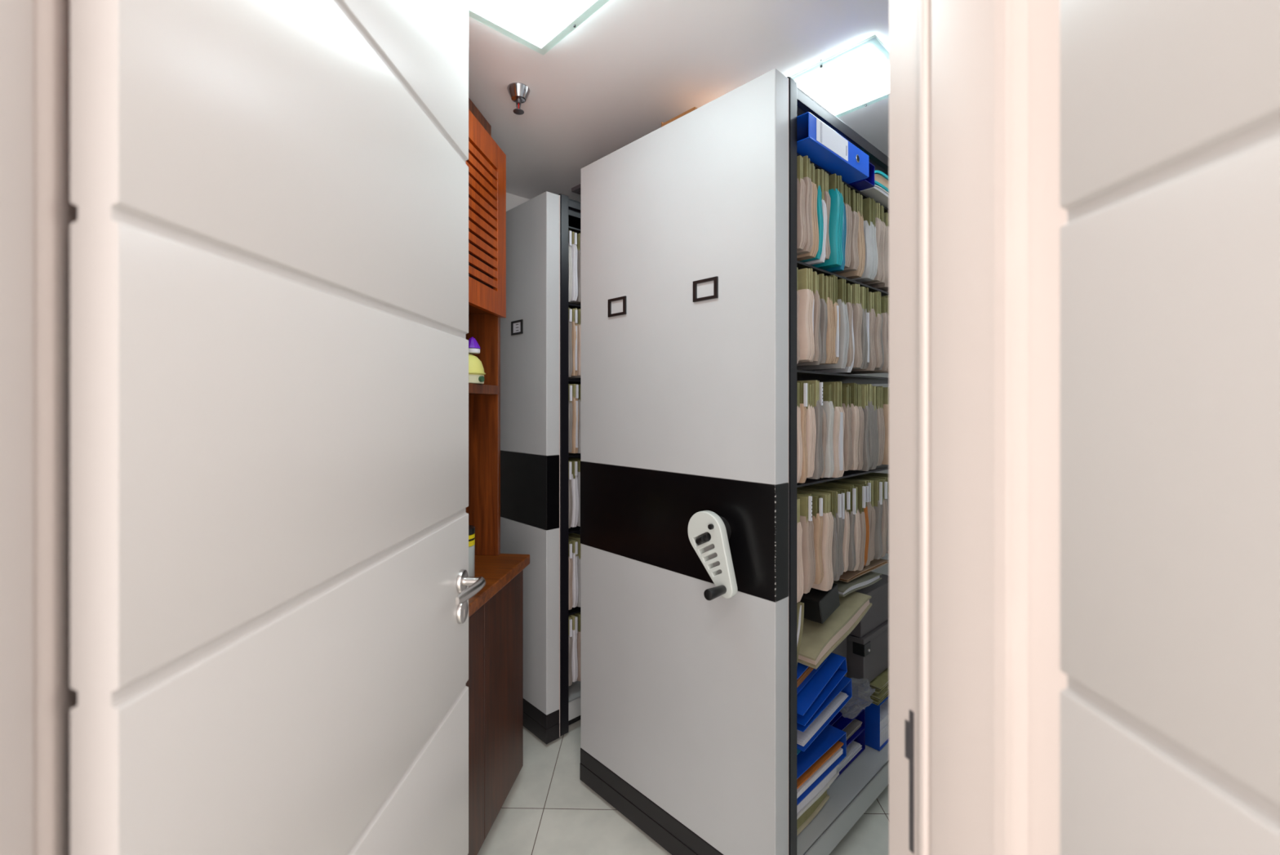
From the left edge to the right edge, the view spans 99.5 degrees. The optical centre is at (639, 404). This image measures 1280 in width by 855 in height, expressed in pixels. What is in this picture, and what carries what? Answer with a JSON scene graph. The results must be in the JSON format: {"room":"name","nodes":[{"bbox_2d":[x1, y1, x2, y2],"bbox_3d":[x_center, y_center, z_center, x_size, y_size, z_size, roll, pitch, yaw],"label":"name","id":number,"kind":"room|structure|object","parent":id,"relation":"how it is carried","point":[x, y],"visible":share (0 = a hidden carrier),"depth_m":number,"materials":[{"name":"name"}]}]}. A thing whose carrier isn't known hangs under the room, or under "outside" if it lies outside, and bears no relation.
{"room":"office corridor","nodes":[
{"label":"office corridor","id":0,"kind":"room"},
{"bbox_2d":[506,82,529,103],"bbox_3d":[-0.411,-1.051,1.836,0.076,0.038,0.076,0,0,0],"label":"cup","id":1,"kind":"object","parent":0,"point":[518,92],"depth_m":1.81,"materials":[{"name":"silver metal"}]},
{"bbox_2d":[468,0,888,202],"bbox_3d":[0.200,-1.120,1.275,4.800,0.100,6.050,0,0,0],"label":"ceiling","id":2,"kind":"structure","parent":0,"point":[633,67],"depth_m":1.71,"materials":[{"name":"white paint"}]},
{"bbox_2d":[506,82,529,115],"bbox_3d":[-0.411,-1.030,1.836,0.076,0.080,0.076,0,0,0],"label":"sprinkler","id":3,"kind":"object","parent":2,"relation":"attached to","point":[518,92],"visible":1,"depth_m":1.82,"materials":[{"name":"silver metal"}]},
{"bbox_2d":[468,0,609,55],"bbox_3d":[-0.219,-1.050,1.253,0.391,0.037,0.606,0,0,-44],"label":"recessed light","id":4,"kind":"object","parent":2,"relation":"in","point":[539,25],"visible":1,"depth_m":1.46,"materials":[{"name":"white"}]},
{"bbox_2d":[790,34,888,117],"bbox_3d":[0.581,-1.058,1.892,0.338,0.021,0.620,0,0,-44],"label":"recessed light","id":5,"kind":"object","parent":2,"relation":"in","point":[855,77],"visible":0.41,"depth_m":1.76,"materials":[{"name":"white"}]},
{"bbox_2d":[476,719,888,854],"bbox_3d":[0.200,1.480,1.275,4.800,0.100,6.050,0,0,0],"label":"floor","id":6,"kind":"structure","parent":0,"point":[548,809],"depth_m":1.87,"materials":[{"name":"tile"}]},
{"bbox_2d":[466,569,523,854],"bbox_3d":[-0.796,1.019,1.565,0.575,0.822,1.070,0,0,7],"label":"base cabinet","id":7,"kind":"object","parent":6,"relation":"on","point":[495,683],"visible":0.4,"depth_m":1.78,"materials":[{"name":"brown wood"}]},
{"bbox_2d":[468,553,529,617],"bbox_3d":[-0.792,0.589,1.569,0.612,0.037,1.098,0,0,7],"label":"countertop","id":8,"kind":"structure","parent":7,"relation":"on","point":[497,571],"depth_m":1.87,"materials":[{"name":"brown wood"}]},
{"bbox_2d":[468,524,475,577],"bbox_3d":[-0.576,0.483,1.765,0.073,0.172,0.073,0,0,0],"label":"spray can","id":9,"kind":"object","parent":8,"relation":"on","point":[471,528],"visible":0.31,"depth_m":1.75,"materials":[{"name":"grey"}]},
{"bbox_2d":[466,97,506,555],"bbox_3d":[-0.785,-0.249,1.626,0.431,1.636,0.954,0,0,7],"label":"upper cabinet","id":10,"kind":"object","parent":8,"relation":"on","point":[486,162],"visible":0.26,"depth_m":2.04,"materials":[{"name":"brown wood"}]},
{"bbox_2d":[468,337,485,384],"bbox_3d":[-0.607,-0.155,1.879,0.144,0.162,0.142,0,0,0],"label":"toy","id":11,"kind":"object","parent":10,"relation":"on","point":[476,370],"depth_m":1.85,"materials":[{"name":"yellow"}]},
{"bbox_2d":[468,382,497,394],"bbox_3d":[-0.788,-0.057,1.625,0.394,0.033,0.906,0,0,7],"label":"shelf","id":12,"kind":"object","parent":10,"relation":"attached to","point":[486,388],"depth_m":1.93,"materials":[{"name":"brown wood"}]},
{"bbox_2d":[500,191,580,743],"bbox_3d":[-0.228,0.264,2.776,0.956,2.333,0.524,0,0,-44],"label":"shelving unit","id":13,"kind":"object","parent":6,"relation":"on","point":[535,380],"visible":0.43,"depth_m":2.33,"materials":[{"name":"grey metal"}]},
{"bbox_2d":[568,540,573,609],"bbox_3d":[-0.389,0.746,2.461,0.027,0.297,0.258,0,0,-44],"label":"folder","id":14,"kind":"object","parent":13,"relation":"on","point":[570,544],"visible":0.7,"depth_m":2.37,"materials":[{"name":"white"}]},
{"bbox_2d":[568,231,577,302],"bbox_3d":[-0.368,-0.612,2.480,0.027,0.304,0.258,0,0,-44],"label":"folder","id":15,"kind":"object","parent":13,"relation":"on","point":[574,235],"visible":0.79,"depth_m":2.39,"materials":[{"name":"white"}]},
{"bbox_2d":[568,537,577,607],"bbox_3d":[-0.368,0.746,2.483,0.024,0.294,0.262,0,0,-44],"label":"folder","id":16,"kind":"object","parent":13,"relation":"on","point":[575,544],"visible":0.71,"depth_m":2.39,"materials":[{"name":"white"}]},
{"bbox_2d":[568,383,578,453],"bbox_3d":[-0.367,0.060,2.485,0.030,0.306,0.263,0,0,-44],"label":"folder","id":17,"kind":"object","parent":13,"relation":"on","point":[575,402],"visible":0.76,"depth_m":2.39,"materials":[{"name":"white"}]},
{"bbox_2d":[568,459,578,527],"bbox_3d":[-0.368,0.393,2.483,0.031,0.291,0.263,0,0,-44],"label":"folder","id":18,"kind":"object","parent":13,"relation":"on","point":[574,463],"visible":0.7,"depth_m":2.39,"materials":[{"name":"white"}]},
{"bbox_2d":[568,614,577,681],"bbox_3d":[-0.370,1.077,2.481,0.026,0.290,0.261,0,0,-44],"label":"folder","id":19,"kind":"object","parent":13,"relation":"on","point":[575,619],"visible":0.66,"depth_m":2.39,"materials":[{"name":"white"}]},
{"bbox_2d":[571,307,577,376],"bbox_3d":[-0.369,-0.279,2.482,0.028,0.299,0.261,0,0,-44],"label":"folder","id":20,"kind":"object","parent":13,"relation":"on","point":[575,327],"visible":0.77,"depth_m":2.39,"materials":[{"name":"white"}]},
{"bbox_2d":[579,68,888,854],"bbox_3d":[0.467,0.264,2.123,1.395,2.333,0.850,0,0,-44],"label":"shelving unit","id":21,"kind":"object","parent":6,"relation":"on","point":[690,375],"visible":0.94,"depth_m":1.65,"materials":[{"name":"grey metal"}]},
{"bbox_2d":[796,382,802,483],"bbox_3d":[0.371,0.079,1.629,0.024,0.286,0.252,0,0,-44],"label":"folder","id":22,"kind":"object","parent":21,"relation":"on","point":[799,442],"visible":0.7,"depth_m":1.54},
{"bbox_2d":[796,497,804,602],"bbox_3d":[0.376,0.420,1.646,0.047,0.298,0.249,0,0,-44],"label":"folder","id":23,"kind":"object","parent":21,"relation":"hanging from","point":[800,579],"visible":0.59,"depth_m":1.56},
{"bbox_2d":[796,155,806,250],"bbox_3d":[0.385,-0.580,1.638,0.034,0.264,0.248,0,0,-44],"label":"folder","id":24,"kind":"object","parent":21,"relation":"on","point":[801,186],"visible":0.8,"depth_m":1.55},
{"bbox_2d":[796,382,808,483],"bbox_3d":[0.393,0.079,1.648,0.025,0.291,0.250,0,0,-44],"label":"folder","id":25,"kind":"object","parent":21,"relation":"on","point":[803,386],"visible":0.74,"depth_m":1.56,"materials":[{"name":"white"}]},
{"bbox_2d":[796,155,813,255],"bbox_3d":[0.412,-0.586,1.663,0.034,0.278,0.247,0,0,-44],"label":"folder","id":26,"kind":"object","parent":21,"relation":"on","point":[808,194],"visible":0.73,"depth_m":1.57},
{"bbox_2d":[796,493,813,593],"bbox_3d":[0.414,0.407,1.669,0.032,0.285,0.252,0,0,-44],"label":"folder","id":27,"kind":"object","parent":21,"relation":"hanging from","point":[806,500],"visible":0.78,"depth_m":1.58,"materials":[{"name":"white"}]},
{"bbox_2d":[797,267,814,360],"bbox_3d":[0.407,-0.263,1.646,0.047,0.266,0.248,0,0,-44],"label":"folder","id":28,"kind":"object","parent":21,"relation":"on","point":[806,333],"visible":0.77,"depth_m":1.56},
{"bbox_2d":[796,163,818,261],"bbox_3d":[0.437,-0.581,1.699,0.045,0.277,0.249,0,0,-44],"label":"folder","id":29,"kind":"object","parent":21,"relation":"on","point":[813,252],"visible":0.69,"depth_m":1.61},
{"bbox_2d":[796,380,822,479],"bbox_3d":[0.452,0.073,1.703,0.029,0.294,0.249,0,0,-44],"label":"folder","id":30,"kind":"object","parent":21,"relation":"on","point":[818,410],"visible":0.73,"depth_m":1.61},
{"bbox_2d":[805,383,816,477],"bbox_3d":[0.421,0.074,1.676,0.042,0.275,0.252,0,0,-44],"label":"folder","id":31,"kind":"object","parent":21,"relation":"on","point":[811,426],"visible":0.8,"depth_m":1.59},
{"bbox_2d":[800,168,823,262],"bbox_3d":[0.463,-0.581,1.727,0.024,0.273,0.252,0,0,-44],"label":"folder","id":32,"kind":"object","parent":21,"relation":"on","point":[817,171],"visible":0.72,"depth_m":1.64,"materials":[{"name":"teal"}]},
{"bbox_2d":[796,786,829,835],"bbox_3d":[0.415,1.241,1.752,0.270,0.074,0.280,-2,1,-44],"label":"folder","id":33,"kind":"object","parent":21,"relation":"on","point":[811,812],"visible":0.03,"depth_m":1.67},
{"bbox_2d":[796,764,839,818],"bbox_3d":[0.436,1.170,1.745,0.300,0.060,0.280,-2,1,-44],"label":"folder","id":34,"kind":"object","parent":33,"relation":"on","point":[824,784],"visible":0.09,"depth_m":1.65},
{"bbox_2d":[796,724,846,804],"bbox_3d":[0.449,1.096,1.750,0.315,0.078,0.300,-1,1,-44],"label":"ring binder","id":35,"kind":"object","parent":34,"relation":"on","point":[828,749],"visible":0.23,"depth_m":1.66,"materials":[{"name":"blue"}]},
{"bbox_3d":[0.397,1.011,1.755,0.300,0.052,0.270,0,4,44],"label":"ring binder","id":36,"kind":"object","parent":35,"relation":"on","visible":0},
{"bbox_2d":[796,675,852,751],"bbox_3d":[0.469,0.936,1.754,0.300,0.084,0.343,0,0,43],"label":"ring binder","id":37,"kind":"object","parent":36,"relation":"on","point":[842,693],"visible":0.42,"depth_m":1.66,"materials":[{"name":"blue"}]},
{"bbox_2d":[796,652,847,725],"bbox_3d":[0.452,0.846,1.721,0.270,0.113,0.300,0,0,-44],"label":"ring binder","id":38,"kind":"object","parent":37,"relation":"on","point":[818,688],"visible":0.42,"depth_m":1.62,"materials":[{"name":"blue"}]},
{"bbox_2d":[796,657,826,693],"bbox_3d":[0.413,0.794,1.736,0.190,0.087,0.300,0,0,-44],"label":"ring binder","id":39,"kind":"object","parent":38,"relation":"on","point":[805,673],"visible":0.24,"depth_m":1.61,"materials":[{"name":"blue"}]},
{"bbox_2d":[796,601,804,666],"bbox_3d":[0.368,0.678,1.666,0.070,0.202,0.260,0,0,-44],"label":"folder","id":40,"kind":"object","parent":39,"relation":"on","point":[800,606],"visible":0.05,"depth_m":1.58,"materials":[{"name":"white paper"}]},
{"bbox_2d":[797,591,871,668],"bbox_3d":[0.550,0.705,1.805,0.386,0.131,0.280,0,0,-44],"label":"folder","id":41,"kind":"object","parent":39,"relation":"on","point":[818,641],"visible":0.34,"depth_m":1.69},
{"bbox_2d":[800,582,839,623],"bbox_3d":[0.523,0.617,1.758,0.134,0.100,0.200,0,0,-44],"label":"box","id":42,"kind":"object","parent":41,"relation":"on","point":[819,605],"visible":0.46,"depth_m":1.68,"materials":[{"name":"cardboard"}]},
{"bbox_2d":[833,571,881,596],"bbox_3d":[0.679,0.617,1.969,0.300,0.035,0.270,0,0,-44],"label":"document folder","id":43,"kind":"object","parent":41,"relation":"on","point":[869,578],"visible":0.24,"depth_m":1.86,"materials":[{"name":"grey"}]},
{"bbox_2d":[839,558,888,582],"bbox_3d":[0.723,0.586,2.025,0.340,0.014,0.270,0,0,-44],"label":"document folder","id":44,"kind":"object","parent":43,"relation":"on","point":[847,575],"visible":0.17,"depth_m":1.90,"materials":[{"name":"paper"}]},
{"bbox_2d":[796,488,833,591],"bbox_3d":[0.499,0.420,1.747,0.047,0.294,0.247,0,0,-44],"label":"folder","id":45,"kind":"object","parent":21,"relation":"hanging from","point":[826,584],"visible":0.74,"depth_m":1.66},
{"bbox_2d":[804,168,826,265],"bbox_3d":[0.481,-0.580,1.744,0.022,0.283,0.251,0,0,-44],"label":"folder","id":46,"kind":"object","parent":21,"relation":"on","point":[823,255],"visible":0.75,"depth_m":1.66,"materials":[{"name":"white paper"}]},
{"bbox_2d":[813,271,820,361],"bbox_3d":[0.447,-0.265,1.702,0.022,0.266,0.250,0,0,-44],"label":"folder","id":47,"kind":"object","parent":21,"relation":"on","point":[816,296],"visible":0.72,"depth_m":1.61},
{"bbox_2d":[796,487,837,579],"bbox_3d":[0.525,0.408,1.777,0.024,0.277,0.252,0,0,-44],"label":"folder","id":48,"kind":"object","parent":21,"relation":"hanging from","point":[833,495],"visible":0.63,"depth_m":1.69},
{"bbox_2d":[811,493,823,583],"bbox_3d":[0.463,0.406,1.719,0.033,0.264,0.247,0,0,-44],"label":"folder","id":49,"kind":"object","parent":21,"relation":"hanging from","point":[817,501],"visible":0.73,"depth_m":1.63,"materials":[{"name":"white"}]},
{"bbox_2d":[800,486,841,580],"bbox_3d":[0.545,0.413,1.798,0.028,0.282,0.249,0,0,-44],"label":"folder","id":50,"kind":"object","parent":21,"relation":"on","point":[838,496],"visible":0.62,"depth_m":1.71,"materials":[{"name":"white"}]},
{"bbox_2d":[817,273,827,364],"bbox_3d":[0.480,-0.263,1.734,0.021,0.273,0.250,0,0,-44],"label":"folder","id":51,"kind":"object","parent":21,"relation":"on","point":[824,313],"visible":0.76,"depth_m":1.65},
{"bbox_2d":[796,278,848,370],"bbox_3d":[0.577,-0.261,1.826,0.038,0.286,0.252,0,0,-44],"label":"folder","id":52,"kind":"object","parent":21,"relation":"on","point":[844,322],"visible":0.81,"depth_m":1.74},
{"bbox_2d":[802,485,844,575],"bbox_3d":[0.564,0.410,1.821,0.028,0.270,0.248,0,0,-44],"label":"folder","id":53,"kind":"object","parent":21,"relation":"hanging from","point":[841,557],"visible":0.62,"depth_m":1.74,"materials":[{"name":"white"}]},
{"bbox_2d":[824,171,831,260],"bbox_3d":[0.500,-0.588,1.764,0.029,0.268,0.247,0,0,-44],"label":"folder","id":54,"kind":"object","parent":21,"relation":"on","point":[827,197],"visible":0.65,"depth_m":1.68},
{"bbox_2d":[812,173,843,269],"bbox_3d":[0.542,-0.581,1.781,0.050,0.283,0.249,0,0,-44],"label":"folder","id":55,"kind":"object","parent":21,"relation":"on","point":[836,215],"visible":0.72,"depth_m":1.69,"materials":[{"name":"teal"}]},
{"bbox_2d":[805,484,849,571],"bbox_3d":[0.588,0.407,1.842,0.029,0.266,0.252,0,0,-44],"label":"folder","id":56,"kind":"object","parent":21,"relation":"hanging from","point":[846,520],"visible":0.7,"depth_m":1.75,"materials":[{"name":"white"}]},
{"bbox_2d":[822,383,834,477],"bbox_3d":[0.512,0.080,1.768,0.034,0.290,0.246,0,0,-44],"label":"folder","id":57,"kind":"object","parent":21,"relation":"on","point":[828,406],"visible":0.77,"depth_m":1.68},
{"bbox_2d":[823,275,835,364],"bbox_3d":[0.507,-0.264,1.761,0.044,0.269,0.251,0,0,-44],"label":"folder","id":58,"kind":"object","parent":21,"relation":"on","point":[828,281],"visible":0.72,"depth_m":1.67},
{"bbox_2d":[819,275,839,364],"bbox_3d":[0.539,-0.271,1.800,0.042,0.277,0.250,0,0,-44],"label":"folder","id":59,"kind":"object","parent":21,"relation":"on","point":[836,310],"visible":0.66,"depth_m":1.71,"materials":[{"name":"white paper"}]},
{"bbox_2d":[796,111,869,183],"bbox_3d":[0.514,-0.775,1.728,0.383,0.073,0.272,0,0,-44],"label":"file","id":60,"kind":"object","parent":21,"relation":"on","point":[824,147],"visible":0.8,"depth_m":1.62,"materials":[{"name":"blue"}]},
{"bbox_2d":[822,381,844,477],"bbox_3d":[0.553,0.076,1.804,0.061,0.304,0.247,0,0,-44],"label":"folder","id":61,"kind":"object","parent":21,"relation":"on","point":[836,386],"visible":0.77,"depth_m":1.71,"materials":[{"name":"white paper"}]},
{"bbox_2d":[812,481,856,570],"bbox_3d":[0.616,0.402,1.858,0.026,0.280,0.249,0,0,-44],"label":"folder","id":62,"kind":"object","parent":21,"relation":"hanging from","point":[852,511],"visible":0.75,"depth_m":1.77,"materials":[{"name":"white"}]},
{"bbox_2d":[823,182,846,272],"bbox_3d":[0.568,-0.574,1.819,0.031,0.281,0.252,0,0,-44],"label":"folder","id":63,"kind":"object","parent":21,"relation":"on","point":[841,268],"visible":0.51,"depth_m":1.73,"materials":[{"name":"teal"}]},
{"bbox_2d":[833,189,859,274],"bbox_3d":[0.637,-0.584,1.889,0.040,0.265,0.246,0,0,-44],"label":"folder","id":64,"kind":"object","parent":21,"relation":"on","point":[854,264],"visible":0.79,"depth_m":1.80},
{"bbox_2d":[841,385,852,471],"bbox_3d":[0.592,0.075,1.837,0.030,0.276,0.252,0,0,-44],"label":"folder","id":65,"kind":"object","parent":21,"relation":"on","point":[847,439],"visible":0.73,"depth_m":1.75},
{"bbox_2d":[828,480,866,570],"bbox_3d":[0.668,0.411,1.909,0.029,0.289,0.253,0,0,-44],"label":"folder","id":66,"kind":"object","parent":21,"relation":"hanging from","point":[861,488],"visible":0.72,"depth_m":1.82,"materials":[{"name":"white"}]},
{"bbox_2d":[844,184,852,268],"bbox_3d":[0.596,-0.585,1.855,0.050,0.263,0.251,0,0,-44],"label":"folder","id":67,"kind":"object","parent":21,"relation":"on","point":[846,190],"visible":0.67,"depth_m":1.77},
{"bbox_2d":[832,728,865,782],"bbox_3d":[0.625,1.243,2.022,0.300,0.075,0.300,-1,1,-44],"label":"ring binder","id":68,"kind":"object","parent":21,"relation":"on","point":[857,745],"visible":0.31,"depth_m":1.98,"materials":[{"name":"blue"}]},
{"bbox_2d":[831,708,865,746],"bbox_3d":[0.625,1.161,2.014,0.292,0.085,0.300,0,0,-44],"label":"ring binder","id":69,"kind":"object","parent":68,"relation":"on","point":[854,726],"visible":0.24,"depth_m":1.96,"materials":[{"name":"blue"}]},
{"bbox_2d":[828,711,842,724],"bbox_3d":[0.607,1.077,2.032,0.293,0.080,0.300,0,0,-44],"label":"ring binder","id":70,"kind":"object","parent":69,"relation":"on","point":[839,713],"visible":0.03,"depth_m":1.92,"materials":[{"name":"blue"}]},
{"bbox_2d":[840,677,875,718],"bbox_3d":[0.740,1.008,1.872,0.180,0.071,0.128,0,0,-44],"label":"plastic bag","id":71,"kind":"object","parent":70,"relation":"on","point":[860,698],"visible":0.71,"depth_m":1.84,"materials":[{"name":"grey"}]},
{"bbox_2d":[845,283,853,366],"bbox_3d":[0.604,-0.261,1.849,0.027,0.270,0.248,0,0,-44],"label":"folder","id":72,"kind":"object","parent":21,"relation":"on","point":[850,354],"visible":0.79,"depth_m":1.76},
{"bbox_2d":[841,382,859,470],"bbox_3d":[0.635,0.071,1.885,0.036,0.289,0.250,0,0,-44],"label":"folder","id":73,"kind":"object","parent":21,"relation":"on","point":[855,425],"visible":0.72,"depth_m":1.80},
{"bbox_2d":[837,192,865,279],"bbox_3d":[0.671,-0.580,1.932,0.051,0.281,0.252,0,0,-44],"label":"folder","id":74,"kind":"object","parent":21,"relation":"on","point":[861,245],"visible":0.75,"depth_m":1.85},
{"bbox_2d":[833,478,871,565],"bbox_3d":[0.712,0.409,1.965,0.034,0.292,0.248,0,0,-44],"label":"folder","id":75,"kind":"object","parent":21,"relation":"hanging from","point":[850,480],"visible":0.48,"depth_m":1.88,"materials":[{"name":"white"}]},
{"bbox_2d":[852,486,861,570],"bbox_3d":[0.639,0.410,1.885,0.036,0.279,0.252,0,0,-44],"label":"folder","id":76,"kind":"object","parent":21,"relation":"on","point":[857,531],"visible":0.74,"depth_m":1.79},
{"bbox_2d":[850,284,862,368],"bbox_3d":[0.653,-0.267,1.901,0.041,0.281,0.246,0,0,-44],"label":"folder","id":77,"kind":"object","parent":21,"relation":"on","point":[856,306],"visible":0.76,"depth_m":1.81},
{"bbox_2d":[852,286,866,368],"bbox_3d":[0.676,-0.263,1.927,0.023,0.278,0.252,0,0,-44],"label":"folder","id":78,"kind":"object","parent":21,"relation":"on","point":[861,288],"visible":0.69,"depth_m":1.84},
{"bbox_2d":[844,477,875,560],"bbox_3d":[0.738,0.406,1.994,0.036,0.281,0.249,0,0,-44],"label":"folder","id":79,"kind":"object","parent":21,"relation":"hanging from","point":[873,522],"visible":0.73,"depth_m":1.91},
{"bbox_2d":[857,384,864,469],"bbox_3d":[0.663,0.074,1.912,0.036,0.288,0.250,0,0,-44],"label":"folder","id":80,"kind":"object","parent":21,"relation":"on","point":[861,430],"visible":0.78,"depth_m":1.82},
{"bbox_2d":[855,384,870,471],"bbox_3d":[0.694,0.076,1.930,0.028,0.295,0.246,0,0,-44],"label":"folder","id":81,"kind":"object","parent":21,"relation":"on","point":[866,457],"visible":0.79,"depth_m":1.84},
{"bbox_2d":[851,291,875,371],"bbox_3d":[0.732,-0.258,1.980,0.041,0.274,0.247,0,0,-44],"label":"folder","id":82,"kind":"object","parent":21,"relation":"on","point":[871,366],"visible":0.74,"depth_m":1.89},
{"bbox_2d":[851,197,877,282],"bbox_3d":[0.729,-0.581,1.976,0.073,0.282,0.251,0,0,-44],"label":"folder","id":83,"kind":"object","parent":21,"relation":"on","point":[869,273],"visible":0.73,"depth_m":1.88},
{"bbox_2d":[848,476,882,559],"bbox_3d":[0.773,0.406,2.013,0.034,0.281,0.247,0,0,-44],"label":"folder","id":84,"kind":"object","parent":21,"relation":"hanging from","point":[877,485],"visible":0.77,"depth_m":1.92,"materials":[{"name":"white"}]},
{"bbox_2d":[862,286,870,368],"bbox_3d":[0.699,-0.266,1.952,0.038,0.279,0.251,0,0,-44],"label":"folder","id":85,"kind":"object","parent":21,"relation":"on","point":[866,290],"visible":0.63,"depth_m":1.86,"materials":[{"name":"white paper"}]},
{"bbox_2d":[861,383,874,466],"bbox_3d":[0.715,0.071,1.956,0.032,0.288,0.250,0,0,-44],"label":"folder","id":86,"kind":"object","parent":21,"relation":"on","point":[871,442],"visible":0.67,"depth_m":1.87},
{"bbox_2d":[850,296,888,372],"bbox_3d":[0.811,-0.259,2.049,0.026,0.267,0.248,0,0,-44],"label":"folder","id":87,"kind":"object","parent":21,"relation":"on","point":[885,321],"visible":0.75,"depth_m":1.96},
{"bbox_2d":[853,475,888,556],"bbox_3d":[0.800,0.407,2.039,0.036,0.278,0.252,0,0,-44],"label":"folder","id":88,"kind":"object","parent":21,"relation":"on","point":[885,513],"visible":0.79,"depth_m":1.95,"materials":[{"name":"white"}]},
{"bbox_2d":[861,202,882,284],"bbox_3d":[0.775,-0.584,2.022,0.042,0.279,0.248,0,0,-44],"label":"folder","id":89,"kind":"object","parent":21,"relation":"on","point":[878,225],"visible":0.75,"depth_m":1.94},
{"bbox_2d":[869,385,879,469],"bbox_3d":[0.744,0.078,1.990,0.045,0.296,0.251,0,0,-44],"label":"folder","id":90,"kind":"object","parent":21,"relation":"on","point":[875,462],"visible":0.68,"depth_m":1.90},
{"bbox_2d":[860,184,888,208],"bbox_3d":[0.810,-0.751,2.038,0.260,0.023,0.250,0,0,-44],"label":"document folder","id":91,"kind":"object","parent":21,"relation":"on","point":[880,195],"visible":0.17,"depth_m":1.93,"materials":[{"name":"white paper"}]},
{"bbox_2d":[865,205,886,285],"bbox_3d":[0.806,-0.584,2.053,0.035,0.279,0.246,0,0,-44],"label":"folder","id":92,"kind":"object","parent":21,"relation":"on","point":[883,278],"visible":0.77,"depth_m":1.97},
{"bbox_2d":[865,694,888,751],"bbox_3d":[0.894,1.198,2.222,0.300,0.170,0.300,0,0,-44],"label":"ring binder","id":93,"kind":"object","parent":21,"relation":"on","point":[877,717],"visible":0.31,"depth_m":2.04,"materials":[{"name":"blue"}]},
{"bbox_2d":[870,693,888,705],"bbox_3d":[0.893,1.098,2.194,0.290,0.016,0.260,-1,1,-44],"label":"folder","id":94,"kind":"object","parent":93,"relation":"on","point":[875,701],"visible":0.05,"depth_m":2.02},
{"bbox_2d":[870,686,888,700],"bbox_3d":[0.900,1.081,2.192,0.290,0.016,0.260,-1,1,-44],"label":"folder","id":95,"kind":"object","parent":94,"relation":"on","point":[879,697],"visible":0.03,"depth_m":2.02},
{"bbox_2d":[871,684,888,694],"bbox_3d":[0.899,1.064,2.200,0.290,0.016,0.260,-1,1,-44],"label":"folder","id":96,"kind":"object","parent":95,"relation":"on","point":[877,691],"visible":0.02,"depth_m":2.02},
{"bbox_2d":[869,666,888,690],"bbox_3d":[0.906,1.047,2.198,0.290,0.016,0.260,-1,1,-44],"label":"folder","id":97,"kind":"object","parent":96,"relation":"on","point":[881,681],"visible":0.11,"depth_m":2.05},
{"bbox_2d":[846,618,888,682],"bbox_3d":[0.832,0.941,2.192,0.333,0.175,0.309,0,0,-44],"label":"box","id":98,"kind":"object","parent":97,"relation":"on","point":[867,655],"visible":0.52,"depth_m":2.01,"materials":[{"name":"grey"}]},
{"bbox_2d":[849,573,888,637],"bbox_3d":[0.826,0.775,2.199,0.333,0.150,0.309,0,0,-44],"label":"box","id":99,"kind":"object","parent":98,"relation":"on","point":[877,614],"visible":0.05,"depth_m":2.07,"materials":[{"name":"grey"}]},
{"bbox_2d":[873,291,882,368],"bbox_3d":[0.767,-0.268,2.004,0.034,0.269,0.247,0,0,-44],"label":"folder","id":100,"kind":"object","parent":21,"relation":"on","point":[878,319],"visible":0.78,"depth_m":1.92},
{"bbox_2d":[870,212,888,291],"bbox_3d":[0.862,-0.575,2.107,0.103,0.277,0.248,0,0,-44],"label":"folder","id":101,"kind":"object","parent":21,"relation":"on","point":[883,286],"visible":0.05,"depth_m":2.00,"materials":[{"name":"white"}]},
{"bbox_2d":[875,386,884,465],"bbox_3d":[0.783,0.074,2.035,0.057,0.285,0.252,0,0,-44],"label":"folder","id":102,"kind":"object","parent":21,"relation":"on","point":[879,389],"visible":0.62,"depth_m":1.95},
{"bbox_2d":[881,386,888,464],"bbox_3d":[0.842,0.076,2.076,0.063,0.283,0.250,0,0,-44],"label":"folder","id":103,"kind":"object","parent":21,"relation":"on","point":[886,389],"visible":0.06,"depth_m":1.98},
{"bbox_2d":[1059,0,1279,854],"bbox_3d":[0.391,0.237,0.065,0.040,2.374,0.800,0,0,-2],"label":"door","id":104,"kind":"structure","parent":6,"relation":"on","point":[1170,109],"depth_m":0.38,"materials":[{"name":"grey paint"}]},
{"bbox_2d":[849,372,888,575],"bbox_3d":[1.768,0.180,2.798,0.120,2.500,3.268,0,0,-44],"label":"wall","id":105,"kind":"structure","parent":0,"point":[884,569],"depth_m":3.11,"materials":[{"name":"white paint"}]},
{"bbox_3d":[-1.027,0.180,0.155,1.175,2.500,0.150,0,0,-19],"label":"wall","id":106,"kind":"structure","parent":0,"visible":0},
{"bbox_2d":[0,0,77,854],"bbox_3d":[-0.489,0.237,0.366,0.098,2.385,0.226,0,0,-19],"label":"trim","id":107,"kind":"structure","parent":106,"relation":"attached to","point":[37,212],"depth_m":0.41,"materials":[{"name":"grey paint"}]},
{"bbox_2d":[70,0,485,854],"bbox_3d":[-0.429,0.237,0.843,0.158,2.374,0.800,0,0,2],"label":"door","id":108,"kind":"structure","parent":106,"relation":"in","point":[270,592],"depth_m":0.61,"materials":[{"name":"grey paint"}]},
{"bbox_3d":[1.630,0.180,1.072,2.637,2.500,0.150,0,0,-19],"label":"wall","id":109,"kind":"structure","parent":0,"visible":0},
{"bbox_2d":[888,0,1066,854],"bbox_3d":[0.397,0.237,0.637,0.098,2.385,0.192,0,0,-19],"label":"trim","id":110,"kind":"structure","parent":109,"relation":"attached to","point":[976,680],"depth_m":0.59,"materials":[{"name":"grey paint"}]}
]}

